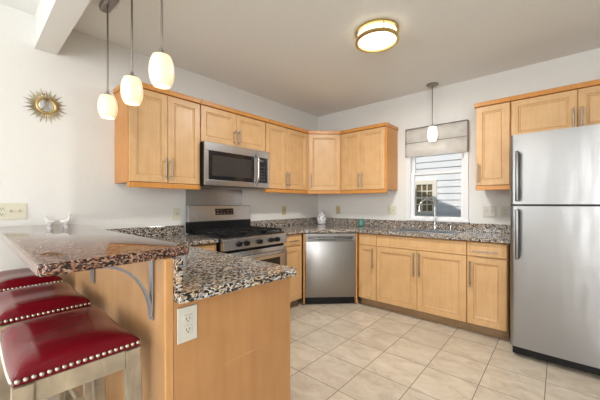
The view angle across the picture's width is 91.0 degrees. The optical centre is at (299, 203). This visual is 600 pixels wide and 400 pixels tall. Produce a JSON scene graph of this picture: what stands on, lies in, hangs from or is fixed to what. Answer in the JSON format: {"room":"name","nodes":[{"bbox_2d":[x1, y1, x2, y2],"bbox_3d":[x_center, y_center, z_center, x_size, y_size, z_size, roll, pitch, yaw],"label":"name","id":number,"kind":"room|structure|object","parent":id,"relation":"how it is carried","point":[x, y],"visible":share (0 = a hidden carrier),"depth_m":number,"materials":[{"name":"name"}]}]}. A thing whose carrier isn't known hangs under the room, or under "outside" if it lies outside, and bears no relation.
{"room":"kitchen","nodes":[
{"label":"kitchen","id":0,"kind":"room"},
{"bbox_2d":[0,224,188,276],"bbox_3d":[-1.250,0.175,1.565,1.905,0.034,0.445,0,0,41],"label":"countertop","id":1,"kind":"structure","parent":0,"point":[54,249],"depth_m":1.10,"materials":[{"name":"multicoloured stone"}]},
{"bbox_2d":[44,214,54,224],"bbox_3d":[-1.880,0.116,2.209,0.034,0.079,0.075,0,0,41],"label":"figurine","id":2,"kind":"object","parent":1,"relation":"on","point":[49,222],"visible":1,"depth_m":2.20,"materials":[{"name":"white ceramic"}]},
{"bbox_2d":[60,214,71,223],"bbox_3d":[-1.812,0.116,2.286,0.034,0.079,0.075,0,0,41],"label":"figurine","id":3,"kind":"object","parent":1,"relation":"on","point":[65,221],"visible":0.97,"depth_m":2.28,"materials":[{"name":"white ceramic"}]},
{"bbox_2d":[97,0,118,119],"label":"pendant light","id":4,"kind":"object","parent":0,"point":[107,105],"depth_m":2.02,"materials":[{"name":"white glass"}]},
{"bbox_2d":[0,3,317,283],"bbox_3d":[-2.068,-0.037,2.169,0.120,2.721,7.240,0,0,41],"label":"wall","id":5,"kind":"structure","parent":0,"point":[64,166],"depth_m":2.39,"materials":[{"name":"paint"}]},
{"bbox_2d":[0,203,26,219],"bbox_3d":[-2.047,0.052,2.087,0.018,0.117,0.168,0,0,41],"label":"outlet","id":6,"kind":"object","parent":5,"relation":"attached to","point":[8,211],"visible":1,"depth_m":2.10,"materials":[{"name":"beige plastic"}]},
{"bbox_2d":[25,88,66,122],"bbox_3d":[-1.920,-0.742,2.231,0.017,0.268,0.273,0,0,41],"label":"sunburst mirror","id":7,"kind":"object","parent":5,"relation":"attached to","point":[44,105],"visible":1,"depth_m":2.23,"materials":[{"name":"gold metal"}]},
{"bbox_2d":[104,225,183,236],"bbox_3d":[-1.525,0.262,2.678,0.021,0.092,0.970,0,0,41],"label":"backsplash","id":8,"kind":"structure","parent":5,"relation":"attached to","point":[174,229],"depth_m":2.81,"materials":[{"name":"stone"}]},
{"bbox_2d":[113,82,200,189],"bbox_3d":[-1.279,-0.570,2.688,0.375,0.864,0.640,0,0,41],"label":"upper cabinet","id":9,"kind":"object","parent":5,"relation":"attached to","point":[157,140],"visible":0.98,"depth_m":2.54,"materials":[{"name":"brown wood"}]},
{"bbox_2d":[173,208,179,219],"bbox_3d":[-1.248,0.102,2.993,0.018,0.125,0.075,0,0,41],"label":"light switch","id":10,"kind":"object","parent":5,"relation":"attached to","point":[176,211],"visible":1,"depth_m":2.99,"materials":[{"name":"beige plastic"}]},
{"bbox_2d":[186,188,241,205],"bbox_3d":[-0.950,0.020,3.342,0.005,0.382,0.729,0,0,41],"label":"plate","id":11,"kind":"object","parent":5,"relation":"attached to","point":[202,197],"visible":0.44,"depth_m":3.31,"materials":[{"name":"silver metal"}]},
{"bbox_2d":[200,99,265,151],"bbox_3d":[-0.791,-0.802,3.241,0.375,0.402,0.834,0,0,41],"label":"upper cabinet","id":12,"kind":"object","parent":5,"relation":"attached to","point":[220,124],"visible":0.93,"depth_m":3.09,"materials":[{"name":"brown wood"}]},
{"bbox_2d":[200,141,268,189],"bbox_3d":[-0.759,-0.384,3.213,0.461,0.428,0.829,0,0,41],"label":"microwave","id":13,"kind":"object","parent":12,"relation":"attached to","point":[222,166],"visible":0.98,"depth_m":3.04,"materials":[{"name":"silver metal"}]},
{"bbox_2d":[258,118,308,193],"bbox_3d":[-0.260,-0.572,3.844,0.375,0.864,0.771,0,0,41],"label":"upper cabinet","id":14,"kind":"object","parent":5,"relation":"attached to","point":[286,145],"visible":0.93,"depth_m":3.72,"materials":[{"name":"brown wood"}]},
{"bbox_2d":[282,206,285,214],"bbox_3d":[-0.223,0.091,4.163,0.010,0.120,0.075,0,0,41],"label":"wall outlet","id":15,"kind":"object","parent":5,"relation":"attached to","point":[283,207],"visible":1,"depth_m":4.16,"materials":[{"name":"beige plastic"}]},
{"bbox_2d":[0,0,599,116],"bbox_3d":[-0.073,-1.444,0.408,5.440,0.100,7.240,0,0,41],"label":"ceiling","id":16,"kind":"structure","parent":0,"point":[302,55],"depth_m":2.52,"materials":[{"name":"paint"}]},
{"bbox_2d":[34,0,89,54],"bbox_3d":[0.023,-1.272,0.517,5.198,0.242,0.130,0,0,41],"label":"ceiling beam","id":17,"kind":"structure","parent":16,"relation":"attached to","point":[54,20],"depth_m":1.92,"materials":[{"name":"paint"}]},
{"bbox_2d":[120,0,142,105],"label":"pendant light","id":18,"kind":"object","parent":16,"relation":"hanging from","point":[131,88],"depth_m":1.71,"materials":[{"name":"white glass"}]},
{"bbox_2d":[149,0,173,88],"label":"pendant light","id":19,"kind":"object","parent":16,"relation":"hanging from","point":[161,70],"depth_m":1.44,"materials":[{"name":"white glass"}]},
{"bbox_2d":[355,18,398,52],"bbox_3d":[0.621,-1.348,2.382,0.344,0.094,0.344,0,0,41],"label":"ceiling light","id":20,"kind":"object","parent":16,"relation":"attached to","point":[380,34],"visible":1,"depth_m":2.31,"materials":[{"name":"beige glass"}]},
{"bbox_2d":[358,22,395,49],"bbox_3d":[0.621,-1.348,2.382,0.300,0.094,0.300,0,0,41],"label":"diffuser","id":21,"kind":"object","parent":20,"relation":"attached to","point":[371,35],"depth_m":2.31,"materials":[{"name":"beige glass"}]},
{"bbox_2d":[426,82,438,140],"bbox_3d":[1.549,-1.069,3.451,0.132,0.659,0.132,0,0,41],"label":"pendant light","id":22,"kind":"object","parent":16,"relation":"hanging from","point":[432,133],"visible":1,"depth_m":3.42,"materials":[{"name":"white glass"}]},
{"bbox_2d":[43,284,599,399],"bbox_3d":[-0.073,1.277,0.413,5.200,0.100,7.000,0,0,41],"label":"floor","id":23,"kind":"structure","parent":0,"point":[339,351],"depth_m":2.23,"materials":[{"name":"tile"}]},
{"bbox_2d":[0,267,64,399],"bbox_3d":[-1.742,0.827,1.860,0.499,0.793,0.351,0,0,41],"label":"bar stool","id":24,"kind":"object","parent":23,"relation":"on","point":[22,277],"visible":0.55,"depth_m":1.75,"materials":[{"name":"red leather"}]},
{"bbox_2d":[0,267,62,292],"bbox_3d":[-1.742,0.472,1.859,0.453,0.084,0.324,0,0,41],"label":"cushion","id":25,"kind":"object","parent":24,"relation":"on","point":[22,277],"depth_m":1.75,"materials":[{"name":"red leather"}]},
{"bbox_2d":[0,282,92,399],"bbox_3d":[-1.279,0.828,1.452,0.499,0.793,0.351,0,0,41],"label":"bar stool","id":26,"kind":"object","parent":23,"relation":"on","point":[17,305],"visible":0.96,"depth_m":1.37,"materials":[{"name":"red leather"}]},
{"bbox_2d":[0,282,90,324],"bbox_3d":[-1.279,0.473,1.451,0.453,0.084,0.324,0,0,41],"label":"cushion","id":27,"kind":"object","parent":26,"relation":"on","point":[17,305],"depth_m":1.35,"materials":[{"name":"red leather"}]},
{"bbox_2d":[0,307,142,399],"bbox_3d":[-0.829,0.828,1.055,0.499,0.793,0.351,0,0,41],"label":"bar stool","id":28,"kind":"object","parent":23,"relation":"on","point":[43,357],"visible":1,"depth_m":0.95,"materials":[{"name":"red leather"}]},
{"bbox_2d":[58,258,172,399],"bbox_3d":[-1.169,0.708,1.660,1.902,1.031,0.030,0,0,41],"label":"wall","id":29,"kind":"structure","parent":23,"relation":"on","point":[113,291],"depth_m":1.16,"materials":[{"name":"brown wood"}]},
{"bbox_2d":[89,269,93,283],"bbox_3d":[-1.168,0.309,1.514,0.024,0.232,0.184,0,0,41],"label":"bracket","id":30,"kind":"object","parent":29,"relation":"attached to","point":[91,271],"visible":0.17,"depth_m":1.57,"materials":[{"name":"grey metal"}]},
{"bbox_2d":[100,260,152,319],"bbox_3d":[-0.607,0.310,1.019,0.024,0.232,0.184,0,0,41],"label":"bracket","id":31,"kind":"object","parent":29,"relation":"attached to","point":[149,297],"visible":0.55,"depth_m":1.07,"materials":[{"name":"grey metal"}]},
{"bbox_2d":[192,243,215,250],"bbox_3d":[-1.105,0.788,2.676,0.655,0.867,0.429,0,0,41],"label":"base cabinet","id":32,"kind":"object","parent":23,"relation":"on","point":[212,246],"visible":0.02,"depth_m":2.58,"materials":[{"name":"brown wood"}]},
{"bbox_2d":[173,277,289,399],"bbox_3d":[-0.701,0.785,1.694,1.242,0.878,0.638,0,0,41],"label":"base cabinet","id":33,"kind":"object","parent":23,"relation":"on","point":[240,350],"visible":0.36,"depth_m":1.26,"materials":[{"name":"brown wood"}]},
{"bbox_2d":[177,304,196,344],"bbox_3d":[-0.411,0.438,1.078,0.010,0.127,0.076,0,0,41],"label":"wall outlet","id":34,"kind":"object","parent":33,"relation":"attached to","point":[186,316],"visible":1,"depth_m":1.07,"materials":[{"name":"white plastic"}]},
{"bbox_2d":[183,314,191,323],"bbox_3d":[-0.409,0.418,1.076,0.003,0.029,0.033,0,0,41],"label":"receptacle","id":35,"kind":"object","parent":34,"relation":"attached to","point":[187,318],"depth_m":1.07,"materials":[{"name":"white plastic"}]},
{"bbox_2d":[183,324,191,334],"bbox_3d":[-0.409,0.457,1.076,0.003,0.029,0.033,0,0,41],"label":"receptacle","id":36,"kind":"object","parent":34,"relation":"attached to","point":[187,328],"depth_m":1.07,"materials":[{"name":"white plastic"}]},
{"bbox_2d":[104,225,296,303],"bbox_3d":[-0.800,0.269,2.022,1.977,0.153,1.006,0,0,41],"label":"countertop","id":37,"kind":"structure","parent":33,"relation":"on","point":[201,273],"depth_m":1.40,"materials":[{"name":"multicoloured stone"}]},
{"bbox_2d":[186,205,286,265],"bbox_3d":[-0.639,0.619,3.098,0.738,1.205,0.806,0,0,41],"label":"gas range","id":38,"kind":"object","parent":23,"relation":"on","point":[234,232],"visible":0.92,"depth_m":3.05,"materials":[{"name":"silver metal"}]},
{"bbox_2d":[189,230,283,238],"bbox_3d":[-0.647,0.308,3.105,0.575,0.016,0.806,0,0,41],"label":"cooktop","id":39,"kind":"object","parent":38,"relation":"in","point":[267,233],"depth_m":2.90,"materials":[{"name":"black metal"}]},
{"bbox_2d":[284,233,301,306],"bbox_3d":[-0.301,0.786,3.588,0.655,0.867,0.362,0,0,41],"label":"base cabinet","id":40,"kind":"object","parent":23,"relation":"on","point":[294,241],"visible":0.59,"depth_m":3.44,"materials":[{"name":"brown wood"}]},
{"bbox_2d":[303,232,356,303],"bbox_3d":[0.355,0.784,3.739,0.657,0.863,0.468,0,0,-4],"label":"dishwasher","id":41,"kind":"object","parent":23,"relation":"on","point":[329,259],"visible":1,"depth_m":3.54,"materials":[{"name":"silver metal"}]},
{"bbox_2d":[358,233,378,306],"bbox_3d":[0.982,0.786,3.711,0.243,0.867,0.655,0,0,41],"label":"base cabinet","id":42,"kind":"object","parent":23,"relation":"on","point":[367,242],"visible":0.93,"depth_m":3.50,"materials":[{"name":"brown wood"}]},
{"bbox_2d":[377,234,468,329],"bbox_3d":[1.423,0.787,3.322,0.931,0.867,0.655,0,0,41],"label":"base cabinet","id":43,"kind":"object","parent":23,"relation":"on","point":[425,278],"visible":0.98,"depth_m":3.07,"materials":[{"name":"brown wood"}]},
{"bbox_2d":[251,217,509,243],"bbox_3d":[0.788,0.279,3.352,2.601,0.127,1.448,0,0,41],"label":"countertop","id":44,"kind":"structure","parent":43,"relation":"on","point":[495,233],"depth_m":3.54,"materials":[{"name":"multicoloured stone"}]},
{"bbox_2d":[317,209,325,223],"bbox_3d":[0.329,0.193,4.489,0.140,0.223,0.140,0,0,41],"label":"ceramic jar","id":45,"kind":"object","parent":44,"relation":"on","point":[321,218],"visible":0.98,"depth_m":4.44,"materials":[{"name":"white ceramic"}]},
{"bbox_2d":[358,219,363,225],"bbox_3d":[0.849,0.256,4.104,0.092,0.098,0.092,0,0,41],"label":"cup","id":46,"kind":"object","parent":44,"relation":"on","point":[360,221],"visible":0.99,"depth_m":4.07,"materials":[{"name":"glass"}]},
{"bbox_2d":[390,228,461,239],"bbox_3d":[1.422,0.399,3.340,0.662,0.196,0.402,0,0,41],"label":"sink","id":47,"kind":"object","parent":44,"relation":"in","point":[400,229],"visible":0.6,"depth_m":3.38,"materials":[{"name":"silver metal"}]},
{"bbox_2d":[418,199,439,229],"bbox_3d":[1.516,0.123,3.456,0.232,0.368,0.135,0,0,-4],"label":"kitchen faucet","id":48,"kind":"object","parent":44,"relation":"on","point":[435,225],"visible":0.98,"depth_m":3.49,"materials":[{"name":"silver metal"}]},
{"bbox_2d":[467,241,509,339],"bbox_3d":[1.893,0.788,2.907,0.321,0.867,0.655,0,0,41],"label":"base cabinet","id":49,"kind":"object","parent":23,"relation":"on","point":[488,263],"visible":0.98,"depth_m":2.69,"materials":[{"name":"brown wood"}]},
{"bbox_2d":[510,124,599,375],"bbox_3d":[2.264,0.328,2.379,0.856,1.790,0.878,0,0,41],"label":"refrigerator","id":50,"kind":"object","parent":23,"relation":"on","point":[555,174],"visible":1,"depth_m":2.19,"materials":[{"name":"grey metal"}]},
{"bbox_2d":[318,48,599,287],"bbox_3d":[2.281,-0.039,3.081,5.200,2.721,0.120,0,0,41],"label":"wall","id":51,"kind":"structure","parent":0,"point":[453,102],"depth_m":3.47,"materials":[{"name":"paint"}]},
{"bbox_2d":[307,131,341,193],"bbox_3d":[0.321,-0.573,4.287,0.660,0.864,0.660,0,0,41],"label":"upper cabinet","id":52,"kind":"object","parent":51,"relation":"attached to","point":[324,147],"visible":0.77,"depth_m":4.06,"materials":[{"name":"brown wood"}]},
{"bbox_2d":[336,206,339,213],"bbox_3d":[0.578,0.091,4.494,0.075,0.120,0.010,0,0,41],"label":"wall outlet","id":53,"kind":"object","parent":51,"relation":"attached to","point":[337,207],"visible":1,"depth_m":4.49,"materials":[{"name":"beige plastic"}]},
{"bbox_2d":[340,122,397,193],"bbox_3d":[0.916,-0.572,3.952,0.675,0.864,0.375,0,0,41],"label":"upper cabinet","id":54,"kind":"object","parent":51,"relation":"attached to","point":[369,154],"visible":1,"depth_m":3.80,"materials":[{"name":"brown wood"}]},
{"bbox_2d":[251,217,509,233],"bbox_3d":[0.791,0.261,3.355,2.601,0.092,1.439,0,0,41],"label":"backsplash","id":55,"kind":"structure","parent":51,"relation":"attached to","point":[475,227],"depth_m":3.80,"materials":[{"name":"stone"}]},
{"bbox_2d":[388,206,395,214],"bbox_3d":[1.221,0.085,3.923,0.120,0.120,0.018,0,0,41],"label":"outlet","id":56,"kind":"object","parent":51,"relation":"attached to","point":[391,209],"visible":1,"depth_m":3.92,"materials":[{"name":"beige plastic"}]},
{"bbox_2d":[405,119,468,157],"bbox_3d":[1.617,-0.763,3.531,0.704,0.360,0.042,0,0,41],"label":"roman shade","id":57,"kind":"object","parent":51,"relation":"attached to","point":[452,137],"visible":0.94,"depth_m":3.48,"materials":[{"name":"fabric"}]},
{"bbox_2d":[405,152,469,222],"bbox_3d":[1.666,-0.344,3.596,0.730,1.140,0.140,0,0,41],"label":"window","id":58,"kind":"structure","parent":51,"relation":"in","point":[411,173],"depth_m":3.59,"materials":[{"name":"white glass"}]},
{"bbox_2d":[483,206,495,216],"bbox_3d":[2.050,0.082,3.192,0.122,0.120,0.018,0,0,41],"label":"light switches","id":59,"kind":"object","parent":51,"relation":"attached to","point":[488,211],"visible":1,"depth_m":3.19,"materials":[{"name":"white plastic"}]},
{"bbox_2d":[474,97,510,190],"bbox_3d":[1.983,-0.578,3.011,0.301,0.880,0.375,0,0,41],"label":"upper cabinet","id":60,"kind":"object","parent":51,"relation":"attached to","point":[493,117],"visible":0.86,"depth_m":2.90,"materials":[{"name":"brown wood"}]},
{"bbox_2d":[501,206,508,216],"bbox_3d":[2.156,0.082,3.103,0.075,0.115,0.010,0,0,41],"label":"wall outlet","id":61,"kind":"object","parent":51,"relation":"attached to","point":[504,209],"visible":1,"depth_m":3.10,"materials":[{"name":"white plastic"}]},
{"bbox_2d":[510,79,599,135],"bbox_3d":[2.446,-0.812,2.603,0.929,0.410,0.375,0,0,41],"label":"upper cabinet","id":62,"kind":"object","parent":51,"relation":"attached to","point":[573,105],"visible":0.74,"depth_m":2.58,"materials":[{"name":"brown wood"}]},
{"label":"outside","id":63,"kind":"structure","parent":0,"visible":0},
{"bbox_3d":[0.291,1.768,4.759,60.000,0.100,60.000,0,0,41],"label":"ground","id":64,"kind":"structure","parent":63,"visible":0},
{"bbox_2d":[415,153,461,216],"bbox_3d":[1.985,-1.419,7.279,12.000,6.265,0.170,0,0,41],"label":"neighbouring house","id":65,"kind":"structure","parent":64,"relation":"on","point":[444,190],"depth_m":6.34,"materials":[{"name":"paint"}]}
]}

